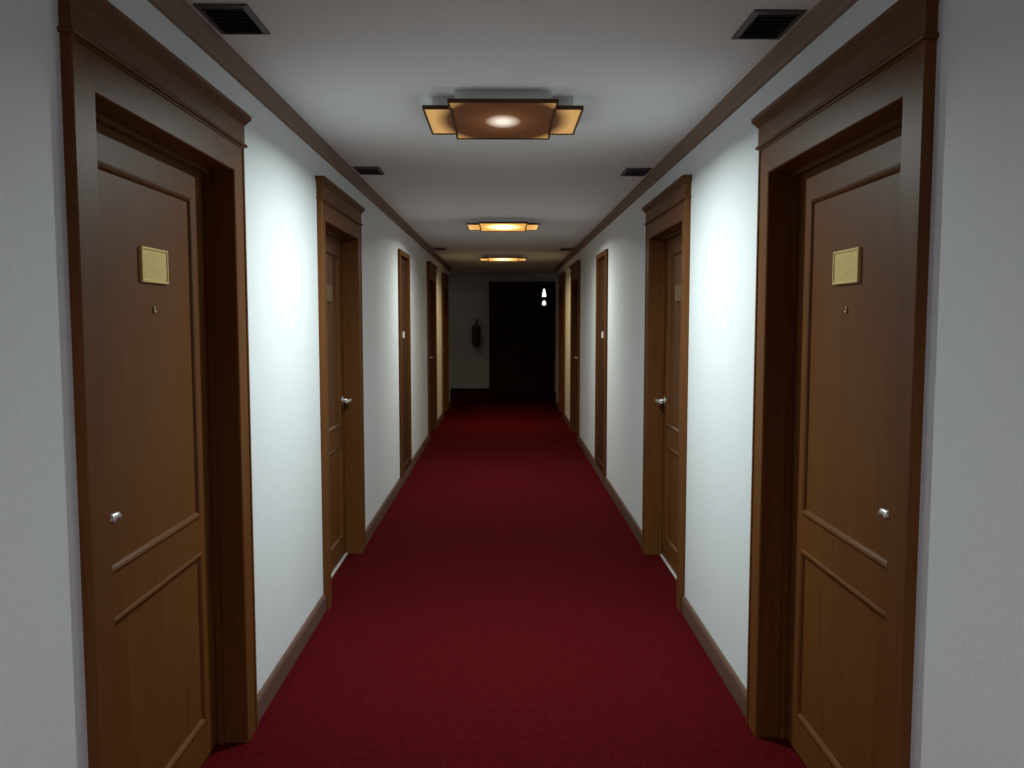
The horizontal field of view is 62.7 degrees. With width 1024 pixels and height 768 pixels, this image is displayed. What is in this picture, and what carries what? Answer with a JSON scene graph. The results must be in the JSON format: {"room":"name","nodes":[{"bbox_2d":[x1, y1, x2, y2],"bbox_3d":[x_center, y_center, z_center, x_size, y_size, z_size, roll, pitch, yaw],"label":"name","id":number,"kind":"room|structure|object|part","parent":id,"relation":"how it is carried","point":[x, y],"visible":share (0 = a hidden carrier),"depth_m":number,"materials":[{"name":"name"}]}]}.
{"room":"hotel corridor","nodes":[
{"label":"hotel corridor","id":0,"kind":"room"},
{"bbox_2d":[0,0,449,767],"bbox_3d":[-1.533,-0.251,7.437,0.990,2.470,21.300,0,4,-1],"label":"wall","id":1,"kind":"structure","parent":0,"point":[43,720],"depth_m":1.90,"materials":[{"name":"paint"}]},
{"bbox_2d":[57,0,257,767],"bbox_3d":[-1.037,0.218,2.503,0.198,2.285,1.264,0,4,-1],"label":"door","id":2,"kind":"structure","parent":1,"relation":"in","point":[154,163],"depth_m":2.52,"materials":[{"name":"brown wood"}]},
{"bbox_3d":[-1.050,0.350,2.188,0.044,0.074,0.095,0,4,-1],"label":"handle","id":3,"kind":"part","parent":2,"relation":"part of","materials":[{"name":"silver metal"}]},
{"bbox_3d":[-1.073,-0.354,2.519,0.010,0.104,0.190,0,4,-1],"label":"number plate","id":4,"kind":"part","parent":2,"relation":"part of","materials":[{"name":"gold metal"}]},
{"bbox_3d":[-0.962,-0.864,2.421,0.048,0.115,1.264,0,4,-1],"label":"cornice","id":5,"kind":"part","parent":2,"relation":"part of","materials":[{"name":"brown wood"}]},
{"bbox_2d":[147,0,451,271],"bbox_3d":[-1.002,-1.343,5.905,0.042,0.060,18.400,0,4,-1],"label":"crown molding","id":6,"kind":"structure","parent":1,"relation":"attached to","point":[180,13],"depth_m":3.28,"materials":[{"name":"brown wood"}]},
{"bbox_2d":[315,176,365,610],"bbox_3d":[-1.063,0.027,5.006,0.198,2.285,1.264,0,4,-1],"label":"door","id":7,"kind":"structure","parent":1,"relation":"in","point":[339,223],"depth_m":5.30,"materials":[{"name":"brown wood"}]},
{"bbox_3d":[-1.099,-0.545,5.022,0.010,0.104,0.190,0,4,-1],"label":"number plate","id":8,"kind":"part","parent":7,"relation":"part of","materials":[{"name":"gold metal"}]},
{"bbox_3d":[-0.988,-1.055,4.924,0.048,0.115,1.264,0,4,-1],"label":"cornice","id":9,"kind":"part","parent":7,"relation":"part of","materials":[{"name":"brown wood"}]},
{"bbox_3d":[-1.071,0.109,5.410,0.062,0.058,0.144,0,4,-1],"label":"handle","id":10,"kind":"part","parent":7,"relation":"part of","materials":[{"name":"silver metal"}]},
{"bbox_2d":[257,400,450,722],"bbox_3d":[-1.016,1.042,6.087,0.014,0.096,18.400,0,4,-1],"label":"baseboard","id":11,"kind":"structure","parent":1,"relation":"attached to","point":[269,689],"depth_m":4.03,"materials":[{"name":"brown wood"}]},
{"bbox_2d":[398,249,411,476],"bbox_3d":[-1.062,-0.213,8.117,0.085,2.104,0.800,0,4,-1],"label":"door","id":12,"kind":"structure","parent":1,"relation":"in","point":[404,313],"depth_m":8.22,"materials":[{"name":"brown wood"}]},
{"bbox_2d":[426,261,437,441],"bbox_3d":[-1.129,-0.448,11.237,0.198,2.285,1.264,0,4,-1],"label":"door","id":13,"kind":"structure","parent":1,"relation":"in","point":[432,268],"depth_m":11.70,"materials":[{"name":"brown wood"}]},
{"bbox_3d":[-1.054,-1.530,11.155,0.048,0.115,1.264,0,4,-1],"label":"cornice","id":14,"kind":"part","parent":13,"relation":"part of","materials":[{"name":"brown wood"}]},
{"bbox_2d":[441,273,449,417],"bbox_3d":[-1.155,-0.642,13.780,0.198,2.285,1.264,0,4,-1],"label":"door","id":15,"kind":"structure","parent":1,"relation":"in","point":[445,319],"depth_m":14.25,"materials":[{"name":"brown wood"}]},
{"bbox_3d":[-1.081,-1.724,13.698,0.048,0.115,1.264,0,4,-1],"label":"cornice","id":16,"kind":"part","parent":15,"relation":"part of","materials":[{"name":"brown wood"}]},
{"bbox_2d":[185,0,820,275],"bbox_3d":[-0.078,-1.534,7.354,3.900,0.100,21.700,0,4,-1],"label":"ceiling","id":17,"kind":"structure","parent":0,"point":[644,74],"depth_m":3.31,"materials":[{"name":"paint"}]},
{"bbox_2d":[193,3,269,34],"bbox_3d":[-0.853,-1.112,2.574,0.156,0.013,0.250,0,4,-1],"label":"ceiling vent","id":18,"kind":"object","parent":17,"relation":"in","point":[228,19],"visible":1,"depth_m":2.55,"materials":[{"name":"black metal"}]},
{"bbox_2d":[201,9,261,32],"bbox_3d":[-0.853,-1.112,2.574,0.124,0.012,0.218,0,4,-1],"label":"grille","id":19,"kind":"object","parent":18,"relation":"attached to","point":[224,20],"depth_m":2.57,"materials":[{"name":"black metal"}]},
{"bbox_2d":[353,166,384,174],"bbox_3d":[-0.880,-1.311,5.176,0.156,0.013,0.250,0,4,-1],"label":"ceiling vent","id":20,"kind":"object","parent":17,"relation":"in","point":[361,170],"visible":1,"depth_m":5.14,"materials":[{"name":"black metal"}]},
{"bbox_2d":[357,169,380,174],"bbox_3d":[-0.880,-1.311,5.176,0.124,0.012,0.218,0,4,-1],"label":"grille","id":21,"kind":"object","parent":20,"relation":"attached to","point":[361,171],"depth_m":5.17,"materials":[{"name":"black metal"}]},
{"bbox_2d":[422,91,583,139],"bbox_3d":[-0.040,-1.175,3.691,0.664,0.058,0.690,0,4,-1],"label":"ceiling light","id":22,"kind":"object","parent":17,"relation":"attached to","point":[468,115],"visible":1,"depth_m":3.58,"materials":[{"name":"brown glass"}]},
{"bbox_3d":[-0.040,-1.153,3.693,0.648,0.001,0.674,0,4,-1],"label":"glass panel","id":23,"kind":"part","parent":22,"relation":"part of","materials":[{"name":"brown glass"}]},
{"bbox_2d":[467,218,539,231],"bbox_3d":[-0.084,-1.495,7.889,0.664,0.058,0.690,0,4,-1],"label":"ceiling light","id":24,"kind":"object","parent":17,"relation":"attached to","point":[483,224],"visible":1,"depth_m":7.69,"materials":[{"name":"yellow glass"}]},
{"bbox_3d":[-0.084,-1.473,7.890,0.648,0.001,0.674,0,4,-1],"label":"glass panel","id":25,"kind":"part","parent":24,"relation":"part of","materials":[{"name":"orange glass"}]},
{"bbox_2d":[480,254,526,260],"bbox_3d":[-0.128,-1.816,12.096,0.664,0.058,0.690,0,4,-1],"label":"ceiling light","id":26,"kind":"object","parent":17,"relation":"attached to","point":[491,257],"visible":1,"depth_m":11.88,"materials":[{"name":"yellow glass"}]},
{"bbox_3d":[-0.128,-1.794,12.098,0.648,0.001,0.674,0,4,-1],"label":"glass panel","id":27,"kind":"part","parent":26,"relation":"part of","materials":[{"name":"orange glass"}]},
{"bbox_2d":[560,248,572,250],"bbox_3d":[0.709,-1.750,10.937,0.156,0.013,0.250,0,4,-1],"label":"ceiling vent","id":28,"kind":"object","parent":17,"relation":"in","point":[561,249],"visible":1,"depth_m":10.87,"materials":[{"name":"black metal"}]},
{"bbox_2d":[620,168,651,175],"bbox_3d":[0.769,-1.314,5.223,0.156,0.013,0.250,0,4,-1],"label":"ceiling vent","id":29,"kind":"object","parent":17,"relation":"in","point":[628,171],"visible":1,"depth_m":5.18,"materials":[{"name":"black metal"}]},
{"bbox_2d":[624,170,648,175],"bbox_3d":[0.769,-1.314,5.224,0.124,0.012,0.218,0,4,-1],"label":"grille","id":30,"kind":"object","parent":29,"relation":"attached to","point":[626,172],"depth_m":5.19,"materials":[{"name":"black metal"}]},
{"bbox_2d":[732,9,806,39],"bbox_3d":[0.797,-1.116,2.621,0.156,0.013,0.250,0,4,-1],"label":"ceiling vent","id":31,"kind":"object","parent":17,"relation":"in","point":[761,24],"visible":1,"depth_m":2.60,"materials":[{"name":"black metal"}]},
{"bbox_2d":[739,15,798,37],"bbox_3d":[0.797,-1.116,2.621,0.124,0.012,0.218,0,4,-1],"label":"grille","id":32,"kind":"object","parent":31,"relation":"attached to","point":[755,26],"depth_m":2.62,"materials":[{"name":"black metal"}]},
{"bbox_2d":[200,392,806,767],"bbox_3d":[-0.078,1.029,7.550,3.900,0.100,21.700,0,4,-1],"label":"floor","id":33,"kind":"structure","parent":0,"point":[503,610],"depth_m":4.10,"materials":[{"name":"red carpet"}]},
{"bbox_2d":[450,276,556,392],"bbox_3d":[-0.189,-1.054,17.971,3.500,2.470,0.200,0,4,-1],"label":"wall","id":34,"kind":"structure","parent":0,"point":[469,295],"depth_m":17.85,"materials":[{"name":"paint"}]},
{"bbox_2d":[450,388,488,392],"bbox_3d":[-1.212,0.138,17.943,1.450,0.096,0.016,0,4,-1],"label":"baseboard","id":35,"kind":"structure","parent":34,"relation":"attached to","point":[452,390],"depth_m":17.94,"materials":[{"name":"brown wood"}]},
{"bbox_2d":[472,319,479,346],"bbox_3d":[-0.754,-1.081,17.781,0.194,0.592,0.163,0,4,-1],"label":"fire extinguisher","id":36,"kind":"object","parent":34,"relation":"attached to","point":[476,328],"visible":1,"depth_m":17.73,"materials":[{"name":"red metal"}]},
{"bbox_2d":[489,282,554,392],"bbox_3d":[0.212,-0.996,17.929,1.400,2.360,0.140,0,4,-1],"label":"door","id":37,"kind":"structure","parent":34,"relation":"in","point":[521,333],"depth_m":17.92,"materials":[{"name":"brown wood"}]},
{"bbox_2d":[540,287,547,308],"bbox_3d":[0.682,-1.828,17.856,0.180,0.470,0.024,0,4,-1],"label":"sign","id":38,"kind":"object","parent":37,"relation":"attached to","point":[543,290],"visible":1,"depth_m":17.85,"materials":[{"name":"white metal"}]},
{"bbox_2d":[556,0,1023,767],"bbox_3d":[1.377,-0.253,7.467,0.990,2.470,21.300,0,4,-1],"label":"wall","id":39,"kind":"structure","parent":0,"point":[968,698],"depth_m":1.86,"materials":[{"name":"paint"}]},
{"bbox_2d":[557,272,565,419],"bbox_3d":[0.869,-0.628,13.601,0.198,2.285,1.264,0,4,-1],"label":"door","id":40,"kind":"structure","parent":39,"relation":"in","point":[562,277],"depth_m":14.06,"materials":[{"name":"brown wood"}]},
{"bbox_3d":[0.793,-1.710,13.518,0.048,0.115,1.264,0,4,-1],"label":"cornice","id":41,"kind":"part","parent":40,"relation":"part of","materials":[{"name":"brown wood"}]},
{"bbox_2d":[569,260,580,442],"bbox_3d":[0.895,-0.438,11.109,0.198,2.285,1.264,0,4,-1],"label":"door","id":42,"kind":"structure","parent":39,"relation":"in","point":[575,268],"depth_m":11.57,"materials":[{"name":"brown wood"}]},
{"bbox_3d":[0.820,-1.520,11.025,0.048,0.115,1.264,0,4,-1],"label":"cornice","id":43,"kind":"part","parent":42,"relation":"part of","materials":[{"name":"brown wood"}]},
{"bbox_2d":[594,249,607,476],"bbox_3d":[0.892,-0.214,8.137,0.085,2.104,0.800,0,4,-1],"label":"door","id":44,"kind":"structure","parent":39,"relation":"in","point":[601,330],"depth_m":8.25,"materials":[{"name":"brown wood"}]},
{"bbox_2d":[555,401,746,717],"bbox_3d":[0.890,1.041,6.106,0.014,0.096,18.400,0,4,-1],"label":"baseboard","id":45,"kind":"structure","parent":39,"relation":"attached to","point":[723,667],"depth_m":4.05,"materials":[{"name":"brown wood"}]},
{"bbox_2d":[642,175,691,612],"bbox_3d":[0.959,0.029,4.977,0.198,2.285,1.264,0,4,-1],"label":"door","id":46,"kind":"structure","parent":39,"relation":"in","point":[668,214],"depth_m":5.31,"materials":[{"name":"brown wood"}]},
{"bbox_3d":[0.958,0.111,5.381,0.062,0.058,0.144,0,4,-1],"label":"handle","id":47,"kind":"part","parent":46,"relation":"part of","materials":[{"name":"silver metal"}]},
{"bbox_3d":[0.884,-1.053,4.894,0.048,0.115,1.264,0,4,-1],"label":"cornice","id":48,"kind":"part","parent":46,"relation":"part of","materials":[{"name":"brown wood"}]},
{"bbox_3d":[0.994,-0.543,4.994,0.010,0.104,0.190,0,4,-1],"label":"number plate","id":49,"kind":"part","parent":46,"relation":"part of","materials":[{"name":"gold metal"}]},
{"bbox_2d":[554,0,858,271],"bbox_3d":[0.876,-1.344,5.924,0.042,0.060,18.400,0,4,-1],"label":"crown molding","id":50,"kind":"structure","parent":39,"relation":"attached to","point":[825,13],"depth_m":3.28,"materials":[{"name":"brown wood"}]},
{"bbox_2d":[746,0,939,767],"bbox_3d":[0.985,0.215,2.544,0.198,2.285,1.264,0,4,-1],"label":"door","id":51,"kind":"structure","parent":39,"relation":"in","point":[845,155],"depth_m":2.56,"materials":[{"name":"brown wood"}]},
{"bbox_3d":[0.910,-0.867,2.461,0.048,0.115,1.264,0,4,-1],"label":"cornice","id":52,"kind":"part","parent":51,"relation":"part of","materials":[{"name":"brown wood"}]},
{"bbox_3d":[1.019,-0.358,2.561,0.010,0.104,0.190,0,4,-1],"label":"number plate","id":53,"kind":"part","parent":51,"relation":"part of","materials":[{"name":"gold metal"}]},
{"bbox_3d":[1.004,0.347,2.229,0.044,0.074,0.095,0,4,-1],"label":"handle","id":54,"kind":"part","parent":51,"relation":"part of","materials":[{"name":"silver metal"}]}
]}

